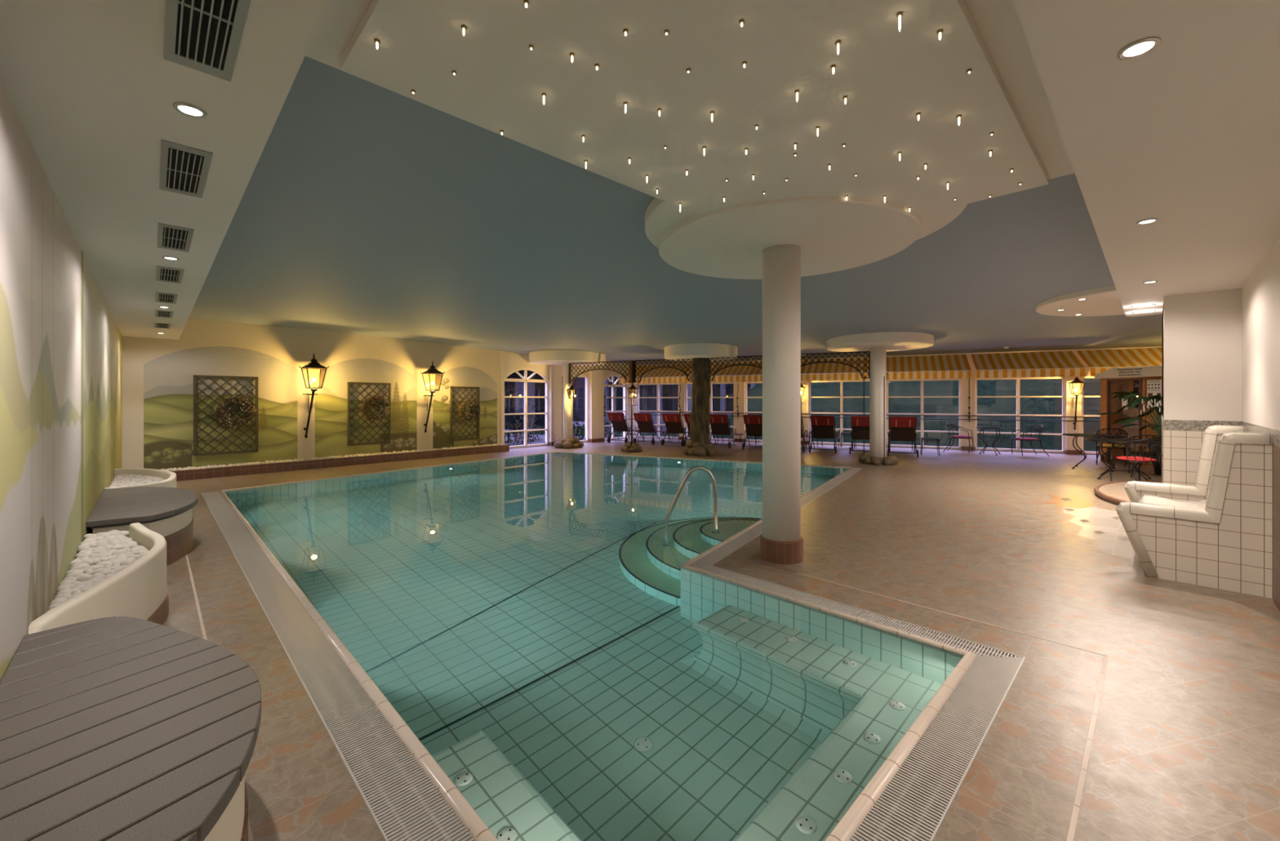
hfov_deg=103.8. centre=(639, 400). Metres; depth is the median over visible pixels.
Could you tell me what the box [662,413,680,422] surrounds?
cushion
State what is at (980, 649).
overflow grating
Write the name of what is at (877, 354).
round column
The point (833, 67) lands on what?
crystal ceiling light
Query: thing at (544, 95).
crystal ceiling light
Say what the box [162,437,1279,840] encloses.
floor
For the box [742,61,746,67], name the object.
crystal ceiling light
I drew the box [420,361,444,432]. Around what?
lantern
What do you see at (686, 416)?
cushion
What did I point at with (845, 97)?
crystal ceiling light
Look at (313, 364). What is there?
lantern
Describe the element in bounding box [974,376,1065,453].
window
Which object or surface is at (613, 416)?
cushion
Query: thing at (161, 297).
ceiling vent
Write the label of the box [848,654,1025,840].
overflow grating
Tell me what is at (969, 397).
rod
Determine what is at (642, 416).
cushion
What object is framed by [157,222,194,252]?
ceiling vent
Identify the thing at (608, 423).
bush
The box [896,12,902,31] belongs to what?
crystal ceiling light
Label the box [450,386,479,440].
lattice
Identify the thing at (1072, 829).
trim
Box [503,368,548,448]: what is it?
window
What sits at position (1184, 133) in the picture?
ceiling
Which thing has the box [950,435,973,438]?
seat cushion
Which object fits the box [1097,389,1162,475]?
potted plant
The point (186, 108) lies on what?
recessed light
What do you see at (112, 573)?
planter
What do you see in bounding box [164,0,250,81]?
ceiling vent
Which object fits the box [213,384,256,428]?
wreath
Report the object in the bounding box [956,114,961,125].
crystal ceiling light
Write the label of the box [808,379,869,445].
window
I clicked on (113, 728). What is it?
slatted bench
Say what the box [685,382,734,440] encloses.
window
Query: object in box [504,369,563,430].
house
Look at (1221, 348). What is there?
wall
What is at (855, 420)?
cushion
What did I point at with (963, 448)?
baseboard
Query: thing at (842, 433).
side table
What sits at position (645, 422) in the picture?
sun lounger
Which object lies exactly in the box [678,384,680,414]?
rod
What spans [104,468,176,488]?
planter
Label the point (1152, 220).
recessed light
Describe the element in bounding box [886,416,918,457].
sun lounger
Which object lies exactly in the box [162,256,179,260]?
recessed light
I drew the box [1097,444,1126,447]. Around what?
seat cushion
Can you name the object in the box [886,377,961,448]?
window
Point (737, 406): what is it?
rod
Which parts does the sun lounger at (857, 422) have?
backrest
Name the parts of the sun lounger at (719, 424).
backrest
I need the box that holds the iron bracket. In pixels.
[603,382,613,416]
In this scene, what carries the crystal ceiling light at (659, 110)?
attached to the panel
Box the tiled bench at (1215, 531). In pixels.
[1115,425,1272,598]
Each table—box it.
[743,430,759,443]
[808,431,822,446]
[840,431,856,448]
[920,437,940,456]
[975,426,1004,454]
[1062,433,1127,471]
[1084,437,1159,480]
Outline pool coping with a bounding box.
[218,450,977,840]
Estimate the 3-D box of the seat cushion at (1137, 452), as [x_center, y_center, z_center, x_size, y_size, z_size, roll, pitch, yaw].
[9.939,1.040,9.832,0.522,0.072,0.539,0,0,39]
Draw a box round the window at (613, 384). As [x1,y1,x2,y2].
[604,374,626,439]
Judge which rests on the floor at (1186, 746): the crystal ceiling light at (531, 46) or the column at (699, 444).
the column at (699, 444)
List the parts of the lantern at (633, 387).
frame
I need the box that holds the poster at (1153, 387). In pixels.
[1146,379,1161,408]
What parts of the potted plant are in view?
pot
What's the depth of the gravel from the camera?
11.14 m
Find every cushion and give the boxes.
[607,412,625,421]
[633,413,651,421]
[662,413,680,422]
[684,413,690,422]
[709,413,728,423]
[742,414,762,424]
[810,415,834,426]
[851,415,869,426]
[889,416,916,427]
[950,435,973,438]
[1014,436,1038,439]
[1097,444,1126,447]
[1115,456,1155,461]
[1129,450,1161,455]
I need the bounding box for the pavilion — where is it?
[604,376,755,411]
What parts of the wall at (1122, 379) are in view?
door frame, panel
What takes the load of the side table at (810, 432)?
on the floor at (1186, 746)
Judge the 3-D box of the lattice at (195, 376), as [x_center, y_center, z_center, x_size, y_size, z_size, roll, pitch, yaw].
[-8.386,0.300,10.192,0.040,1.580,1.024,0,0,41]
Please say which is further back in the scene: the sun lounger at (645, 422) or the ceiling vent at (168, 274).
the sun lounger at (645, 422)
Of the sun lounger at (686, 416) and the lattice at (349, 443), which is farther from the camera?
the sun lounger at (686, 416)
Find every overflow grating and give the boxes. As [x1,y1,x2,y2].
[200,490,474,840]
[688,467,863,566]
[692,564,1023,657]
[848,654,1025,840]
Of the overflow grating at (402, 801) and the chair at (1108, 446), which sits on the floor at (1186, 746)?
the chair at (1108, 446)
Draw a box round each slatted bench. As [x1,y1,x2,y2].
[0,616,261,840]
[86,486,198,565]
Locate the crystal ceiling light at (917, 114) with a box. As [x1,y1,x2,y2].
[915,112,920,120]
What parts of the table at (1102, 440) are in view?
leg, leg, leg, leg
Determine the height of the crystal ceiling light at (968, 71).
0.016 m
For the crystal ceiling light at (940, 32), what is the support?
attached to the panel
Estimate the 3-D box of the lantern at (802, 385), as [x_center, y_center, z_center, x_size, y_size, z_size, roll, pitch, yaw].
[5.411,0.085,16.880,0.299,1.467,0.348,0,0,26]
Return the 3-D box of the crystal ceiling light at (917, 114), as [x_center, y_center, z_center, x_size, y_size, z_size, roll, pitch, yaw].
[1.429,-1.451,2.575,0.021,0.038,0.020,0,0,-44]
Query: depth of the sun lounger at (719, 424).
15.85 m
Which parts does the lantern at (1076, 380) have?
frame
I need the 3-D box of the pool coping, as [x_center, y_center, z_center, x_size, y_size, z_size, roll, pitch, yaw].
[-0.226,1.519,8.838,10.419,0.062,11.527,0,0,-44]
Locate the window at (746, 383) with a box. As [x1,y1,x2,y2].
[745,381,762,441]
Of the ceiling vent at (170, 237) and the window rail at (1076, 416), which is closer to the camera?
the ceiling vent at (170, 237)
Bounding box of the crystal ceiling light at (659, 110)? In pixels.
[657,108,662,115]
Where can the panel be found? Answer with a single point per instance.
(887, 75)
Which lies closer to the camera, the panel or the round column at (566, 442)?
the panel
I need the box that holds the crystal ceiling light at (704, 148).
[702,146,706,155]
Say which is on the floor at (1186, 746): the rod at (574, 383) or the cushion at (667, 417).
the rod at (574, 383)
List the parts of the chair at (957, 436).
backrest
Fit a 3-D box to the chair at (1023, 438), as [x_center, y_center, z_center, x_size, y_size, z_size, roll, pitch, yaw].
[10.494,1.073,13.535,0.679,0.827,0.561,0,0,9]
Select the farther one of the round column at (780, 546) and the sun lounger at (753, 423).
the sun lounger at (753, 423)
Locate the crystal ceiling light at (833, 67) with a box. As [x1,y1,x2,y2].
[831,64,835,74]
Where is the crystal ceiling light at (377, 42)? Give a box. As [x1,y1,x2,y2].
[373,39,380,48]
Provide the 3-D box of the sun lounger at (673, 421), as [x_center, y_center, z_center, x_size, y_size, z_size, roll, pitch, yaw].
[1.414,0.966,17.290,0.732,1.065,2.049,0,0,25]
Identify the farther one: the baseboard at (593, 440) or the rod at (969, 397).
the baseboard at (593, 440)
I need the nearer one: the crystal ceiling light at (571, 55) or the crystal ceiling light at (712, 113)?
the crystal ceiling light at (571, 55)
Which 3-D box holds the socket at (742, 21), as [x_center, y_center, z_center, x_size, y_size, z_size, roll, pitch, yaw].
[0.395,-1.466,1.946,0.021,0.009,0.020,0,0,-44]
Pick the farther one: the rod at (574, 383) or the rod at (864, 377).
the rod at (574, 383)
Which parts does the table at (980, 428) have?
leg, leg, leg, leg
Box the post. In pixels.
[620,360,642,452]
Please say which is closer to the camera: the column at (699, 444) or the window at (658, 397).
the column at (699, 444)
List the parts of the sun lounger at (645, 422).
backrest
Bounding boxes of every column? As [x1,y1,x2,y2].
[553,363,583,448]
[683,357,719,456]
[735,244,829,573]
[857,346,898,465]
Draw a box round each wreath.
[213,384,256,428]
[360,386,391,423]
[458,391,481,422]
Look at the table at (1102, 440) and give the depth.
9.54 m
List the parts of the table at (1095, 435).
leg, leg, leg, leg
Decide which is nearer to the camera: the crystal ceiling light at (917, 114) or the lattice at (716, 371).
the crystal ceiling light at (917, 114)
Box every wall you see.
[0,76,121,680]
[121,318,500,469]
[500,351,639,444]
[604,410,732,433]
[640,346,1162,450]
[1094,365,1162,466]
[1162,239,1279,430]
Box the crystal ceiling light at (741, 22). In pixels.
[738,19,744,26]
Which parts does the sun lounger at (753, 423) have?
frame, backrest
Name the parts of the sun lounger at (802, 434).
backrest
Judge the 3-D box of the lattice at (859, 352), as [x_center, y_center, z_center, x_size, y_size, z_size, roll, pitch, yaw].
[4.559,-0.845,12.428,2.103,0.650,0.040,0,0,26]
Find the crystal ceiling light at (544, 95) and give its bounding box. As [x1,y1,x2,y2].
[542,93,546,105]
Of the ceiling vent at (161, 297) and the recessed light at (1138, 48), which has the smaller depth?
the recessed light at (1138, 48)
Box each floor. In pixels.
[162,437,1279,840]
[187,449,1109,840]
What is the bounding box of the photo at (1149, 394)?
[1147,392,1152,397]
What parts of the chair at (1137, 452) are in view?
backrest, seat frame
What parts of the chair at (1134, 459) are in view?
leg, leg, seat frame, backrest, leg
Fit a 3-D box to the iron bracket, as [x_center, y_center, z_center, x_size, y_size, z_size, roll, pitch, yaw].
[-1.153,-0.030,18.285,0.220,1.260,0.450,0,0,41]
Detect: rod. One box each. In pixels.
[573,382,574,443]
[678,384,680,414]
[736,384,738,418]
[863,377,864,454]
[882,376,885,465]
[968,377,970,422]
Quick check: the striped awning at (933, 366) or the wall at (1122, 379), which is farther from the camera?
the striped awning at (933, 366)
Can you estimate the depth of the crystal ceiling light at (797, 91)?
2.38 m
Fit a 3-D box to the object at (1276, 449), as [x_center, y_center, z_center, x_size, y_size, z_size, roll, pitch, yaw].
[2.478,0.917,1.432,6.450,1.165,0.178,0,0,-44]
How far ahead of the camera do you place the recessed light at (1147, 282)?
4.91 m
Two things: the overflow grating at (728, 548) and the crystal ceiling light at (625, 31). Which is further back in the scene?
the overflow grating at (728, 548)
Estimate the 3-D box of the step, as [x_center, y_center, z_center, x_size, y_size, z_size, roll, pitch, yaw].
[7.963,1.455,7.494,1.846,0.090,3.488,0,0,28]
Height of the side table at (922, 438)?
0.461 m
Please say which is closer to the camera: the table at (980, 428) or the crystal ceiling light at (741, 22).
the crystal ceiling light at (741, 22)
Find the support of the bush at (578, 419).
on the ground
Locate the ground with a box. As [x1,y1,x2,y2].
[504,421,617,445]
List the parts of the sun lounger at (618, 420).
backrest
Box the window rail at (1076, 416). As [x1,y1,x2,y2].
[639,411,1100,422]
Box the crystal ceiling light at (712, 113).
[710,111,714,122]
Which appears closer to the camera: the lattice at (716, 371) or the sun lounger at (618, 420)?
the lattice at (716, 371)
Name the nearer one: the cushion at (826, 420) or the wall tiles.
the wall tiles
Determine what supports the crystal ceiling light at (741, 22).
attached to the panel
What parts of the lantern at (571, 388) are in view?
frame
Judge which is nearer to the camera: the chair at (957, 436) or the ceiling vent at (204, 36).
the ceiling vent at (204, 36)
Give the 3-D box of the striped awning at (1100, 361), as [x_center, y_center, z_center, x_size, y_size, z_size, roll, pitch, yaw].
[13.500,-0.985,12.460,3.880,0.750,1.072,0,0,26]
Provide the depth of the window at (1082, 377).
13.83 m
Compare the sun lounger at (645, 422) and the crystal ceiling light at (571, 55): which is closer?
the crystal ceiling light at (571, 55)
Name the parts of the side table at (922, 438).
frame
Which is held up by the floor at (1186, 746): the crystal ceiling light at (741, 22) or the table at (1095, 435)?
the table at (1095, 435)
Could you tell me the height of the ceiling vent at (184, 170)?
0.015 m
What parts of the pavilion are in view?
post, post, post, post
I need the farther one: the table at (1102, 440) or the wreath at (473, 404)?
the wreath at (473, 404)
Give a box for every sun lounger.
[607,412,644,442]
[632,413,669,444]
[661,413,688,445]
[683,413,718,446]
[709,413,743,448]
[742,414,762,448]
[800,415,811,451]
[808,415,839,453]
[848,415,869,453]
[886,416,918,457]
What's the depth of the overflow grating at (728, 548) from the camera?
5.51 m
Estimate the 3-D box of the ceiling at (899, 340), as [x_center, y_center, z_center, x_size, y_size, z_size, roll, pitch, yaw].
[5.654,-1.369,11.929,2.300,0.238,2.300,0,0,-44]
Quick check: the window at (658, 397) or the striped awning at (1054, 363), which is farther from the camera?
the window at (658, 397)
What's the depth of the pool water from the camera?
3.03 m
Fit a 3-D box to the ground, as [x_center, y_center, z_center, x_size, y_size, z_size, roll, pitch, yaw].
[-9.423,1.530,24.034,24.000,0.001,20.400,0,0,-44]
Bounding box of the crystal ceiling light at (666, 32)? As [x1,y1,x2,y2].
[663,29,669,35]
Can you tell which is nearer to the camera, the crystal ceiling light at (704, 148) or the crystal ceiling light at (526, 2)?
the crystal ceiling light at (526, 2)
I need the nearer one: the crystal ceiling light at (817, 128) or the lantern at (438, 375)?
the crystal ceiling light at (817, 128)
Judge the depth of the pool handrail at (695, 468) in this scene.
5.88 m
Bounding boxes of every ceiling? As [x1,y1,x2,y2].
[0,0,1279,365]
[188,56,1162,364]
[305,0,1074,248]
[826,331,933,351]
[1035,284,1124,316]
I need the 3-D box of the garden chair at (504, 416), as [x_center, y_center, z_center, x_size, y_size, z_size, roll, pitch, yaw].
[-4.775,1.040,17.960,0.510,0.920,0.500,0,0,17]
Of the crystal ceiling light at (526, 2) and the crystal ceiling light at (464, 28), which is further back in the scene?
the crystal ceiling light at (464, 28)
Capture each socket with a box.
[738,19,744,24]
[896,12,902,17]
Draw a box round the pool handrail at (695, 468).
[665,466,717,528]
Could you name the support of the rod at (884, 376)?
on the round column at (877, 354)
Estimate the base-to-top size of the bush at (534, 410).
1.657 m
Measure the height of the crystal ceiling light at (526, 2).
0.024 m
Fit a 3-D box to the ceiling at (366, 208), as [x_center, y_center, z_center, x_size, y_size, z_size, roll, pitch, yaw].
[2.949,-1.515,11.132,20.650,0.230,17.350,0,0,-44]
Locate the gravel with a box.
[160,443,505,471]
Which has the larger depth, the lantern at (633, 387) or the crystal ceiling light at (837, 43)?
the lantern at (633, 387)
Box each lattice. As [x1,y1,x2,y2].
[193,374,257,456]
[347,382,391,445]
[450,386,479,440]
[568,360,630,383]
[634,358,693,382]
[706,355,762,381]
[800,351,870,378]
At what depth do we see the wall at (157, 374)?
11.02 m
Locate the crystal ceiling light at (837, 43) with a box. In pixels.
[835,40,840,54]
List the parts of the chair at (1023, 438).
seat frame, backrest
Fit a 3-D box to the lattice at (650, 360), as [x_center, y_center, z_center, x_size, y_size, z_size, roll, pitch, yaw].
[0.679,-0.845,14.325,1.883,0.650,0.040,0,0,26]
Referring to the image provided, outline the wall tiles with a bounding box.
[1161,425,1273,598]
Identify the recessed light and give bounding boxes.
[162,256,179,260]
[173,102,207,118]
[1116,36,1161,59]
[1136,217,1158,224]
[1142,280,1157,283]
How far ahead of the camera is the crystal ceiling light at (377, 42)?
2.05 m
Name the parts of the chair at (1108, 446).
seat frame, backrest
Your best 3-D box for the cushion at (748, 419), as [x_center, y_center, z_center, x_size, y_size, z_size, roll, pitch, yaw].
[3.417,0.579,15.054,0.610,0.290,0.189,0,0,26]
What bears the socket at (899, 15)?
attached to the crystal ceiling light at (899, 15)
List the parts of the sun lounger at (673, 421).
backrest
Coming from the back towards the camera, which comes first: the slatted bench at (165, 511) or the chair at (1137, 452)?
the chair at (1137, 452)
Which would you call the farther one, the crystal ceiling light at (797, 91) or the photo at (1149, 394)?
the photo at (1149, 394)
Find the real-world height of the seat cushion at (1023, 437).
0.072 m
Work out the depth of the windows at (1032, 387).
17.41 m
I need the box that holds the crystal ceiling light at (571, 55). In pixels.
[569,53,574,62]
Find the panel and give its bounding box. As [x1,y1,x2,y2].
[340,0,1048,215]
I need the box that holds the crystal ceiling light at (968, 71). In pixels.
[966,68,972,73]
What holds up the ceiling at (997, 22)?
attached to the ceiling at (366, 208)
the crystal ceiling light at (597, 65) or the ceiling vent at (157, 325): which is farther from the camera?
the ceiling vent at (157, 325)
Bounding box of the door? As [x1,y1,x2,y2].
[562,374,588,441]
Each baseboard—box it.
[545,437,604,445]
[679,436,1082,454]
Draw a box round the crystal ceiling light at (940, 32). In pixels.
[937,29,942,40]
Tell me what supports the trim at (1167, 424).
attached to the wall at (1221, 348)
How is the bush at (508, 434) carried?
on the ground
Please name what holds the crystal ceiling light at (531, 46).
attached to the panel
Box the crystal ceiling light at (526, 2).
[523,0,528,8]
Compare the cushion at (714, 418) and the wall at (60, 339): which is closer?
the wall at (60, 339)
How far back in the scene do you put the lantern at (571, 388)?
15.55 m
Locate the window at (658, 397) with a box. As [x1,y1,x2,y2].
[638,382,679,438]
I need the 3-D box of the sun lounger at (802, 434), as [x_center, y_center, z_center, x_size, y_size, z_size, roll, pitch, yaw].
[4.818,0.966,15.471,0.732,1.065,2.049,0,0,27]
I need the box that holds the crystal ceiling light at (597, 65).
[595,63,599,70]
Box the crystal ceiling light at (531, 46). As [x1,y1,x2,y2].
[528,44,533,49]
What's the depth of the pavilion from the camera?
24.37 m
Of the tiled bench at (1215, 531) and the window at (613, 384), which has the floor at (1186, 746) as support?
the tiled bench at (1215, 531)
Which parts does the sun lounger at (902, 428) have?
backrest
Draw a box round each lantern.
[298,353,328,438]
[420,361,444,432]
[565,383,577,404]
[627,382,639,398]
[800,382,805,414]
[1067,376,1086,429]
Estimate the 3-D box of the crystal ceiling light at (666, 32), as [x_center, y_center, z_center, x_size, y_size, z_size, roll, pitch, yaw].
[0.106,-1.462,2.000,0.021,0.016,0.020,0,0,-44]
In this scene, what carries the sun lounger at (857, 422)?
on the floor at (1186, 746)
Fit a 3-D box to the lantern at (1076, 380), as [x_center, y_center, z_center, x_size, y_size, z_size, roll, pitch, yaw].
[11.915,0.059,13.702,0.317,1.517,0.366,0,0,26]
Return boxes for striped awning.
[618,354,971,383]
[971,351,1087,377]
[1076,347,1162,376]
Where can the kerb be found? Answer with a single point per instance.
(218, 472)
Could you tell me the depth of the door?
17.86 m
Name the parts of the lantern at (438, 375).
frame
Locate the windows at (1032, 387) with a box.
[509,377,1100,454]
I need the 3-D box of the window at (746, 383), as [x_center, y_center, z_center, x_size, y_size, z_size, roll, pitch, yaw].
[4.552,0.405,17.618,1.730,2.130,0.070,0,0,26]
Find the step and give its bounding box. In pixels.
[1093,480,1161,504]
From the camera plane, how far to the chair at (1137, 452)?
9.72 m
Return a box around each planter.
[28,522,168,634]
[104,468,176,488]
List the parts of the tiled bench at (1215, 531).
edge trim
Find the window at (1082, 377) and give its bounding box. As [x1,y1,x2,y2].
[1081,376,1100,453]
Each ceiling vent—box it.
[154,322,170,328]
[155,266,184,283]
[155,292,177,303]
[155,309,173,318]
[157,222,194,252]
[159,139,213,198]
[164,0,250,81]
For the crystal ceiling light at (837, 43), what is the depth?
2.06 m
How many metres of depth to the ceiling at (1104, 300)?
7.75 m
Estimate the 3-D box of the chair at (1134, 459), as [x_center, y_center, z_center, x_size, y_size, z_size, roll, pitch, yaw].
[8.778,1.073,8.825,0.561,0.827,0.679,0,0,7]
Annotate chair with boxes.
[504,416,516,442]
[942,422,973,453]
[1010,424,1049,456]
[1094,428,1128,466]
[1109,439,1161,481]
[1127,434,1161,476]
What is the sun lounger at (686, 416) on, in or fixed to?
on the floor at (1186, 746)
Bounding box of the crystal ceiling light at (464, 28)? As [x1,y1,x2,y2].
[461,25,466,35]
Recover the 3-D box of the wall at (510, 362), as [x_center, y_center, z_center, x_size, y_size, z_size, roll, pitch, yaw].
[-4.898,-0.060,14.486,0.391,3.120,14.456,0,0,42]
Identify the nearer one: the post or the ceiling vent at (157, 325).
the ceiling vent at (157, 325)
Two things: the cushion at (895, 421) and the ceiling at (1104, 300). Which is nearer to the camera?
the ceiling at (1104, 300)
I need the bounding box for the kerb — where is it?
[171,443,509,480]
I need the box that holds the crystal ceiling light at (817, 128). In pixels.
[815,126,819,136]
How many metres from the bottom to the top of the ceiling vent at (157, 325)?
0.015 m
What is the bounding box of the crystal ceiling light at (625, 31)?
[622,28,628,35]
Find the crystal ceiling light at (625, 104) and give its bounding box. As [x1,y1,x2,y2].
[623,102,627,113]
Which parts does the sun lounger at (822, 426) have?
backrest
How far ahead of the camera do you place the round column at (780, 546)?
4.63 m
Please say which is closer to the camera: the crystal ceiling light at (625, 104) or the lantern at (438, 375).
the crystal ceiling light at (625, 104)
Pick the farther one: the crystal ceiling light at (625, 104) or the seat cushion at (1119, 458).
the seat cushion at (1119, 458)
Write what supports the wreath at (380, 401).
hanging from the lattice at (349, 443)
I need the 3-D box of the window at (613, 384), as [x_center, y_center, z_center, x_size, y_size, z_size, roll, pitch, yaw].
[-0.988,0.237,18.887,0.070,2.465,1.470,0,0,41]
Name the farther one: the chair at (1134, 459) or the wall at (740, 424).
the wall at (740, 424)
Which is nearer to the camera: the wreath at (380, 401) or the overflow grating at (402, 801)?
the overflow grating at (402, 801)
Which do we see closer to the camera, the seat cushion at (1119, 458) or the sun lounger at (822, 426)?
the seat cushion at (1119, 458)
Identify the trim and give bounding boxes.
[185,553,1108,840]
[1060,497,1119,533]
[1161,415,1279,447]
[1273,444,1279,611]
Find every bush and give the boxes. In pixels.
[504,415,536,445]
[513,397,543,440]
[562,410,585,439]
[604,419,621,437]
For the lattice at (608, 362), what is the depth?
15.28 m
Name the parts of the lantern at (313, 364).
frame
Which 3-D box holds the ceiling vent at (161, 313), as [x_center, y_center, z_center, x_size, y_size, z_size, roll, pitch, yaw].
[-6.403,-1.155,6.752,0.176,0.015,0.720,0,0,-44]
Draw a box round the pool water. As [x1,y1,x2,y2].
[224,451,964,840]
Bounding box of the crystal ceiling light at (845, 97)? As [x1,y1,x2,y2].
[843,95,847,104]
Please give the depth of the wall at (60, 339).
2.47 m
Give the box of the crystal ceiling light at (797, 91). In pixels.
[795,89,799,102]
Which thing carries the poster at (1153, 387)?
attached to the wall at (1122, 379)
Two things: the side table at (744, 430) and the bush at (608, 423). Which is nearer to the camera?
the side table at (744, 430)

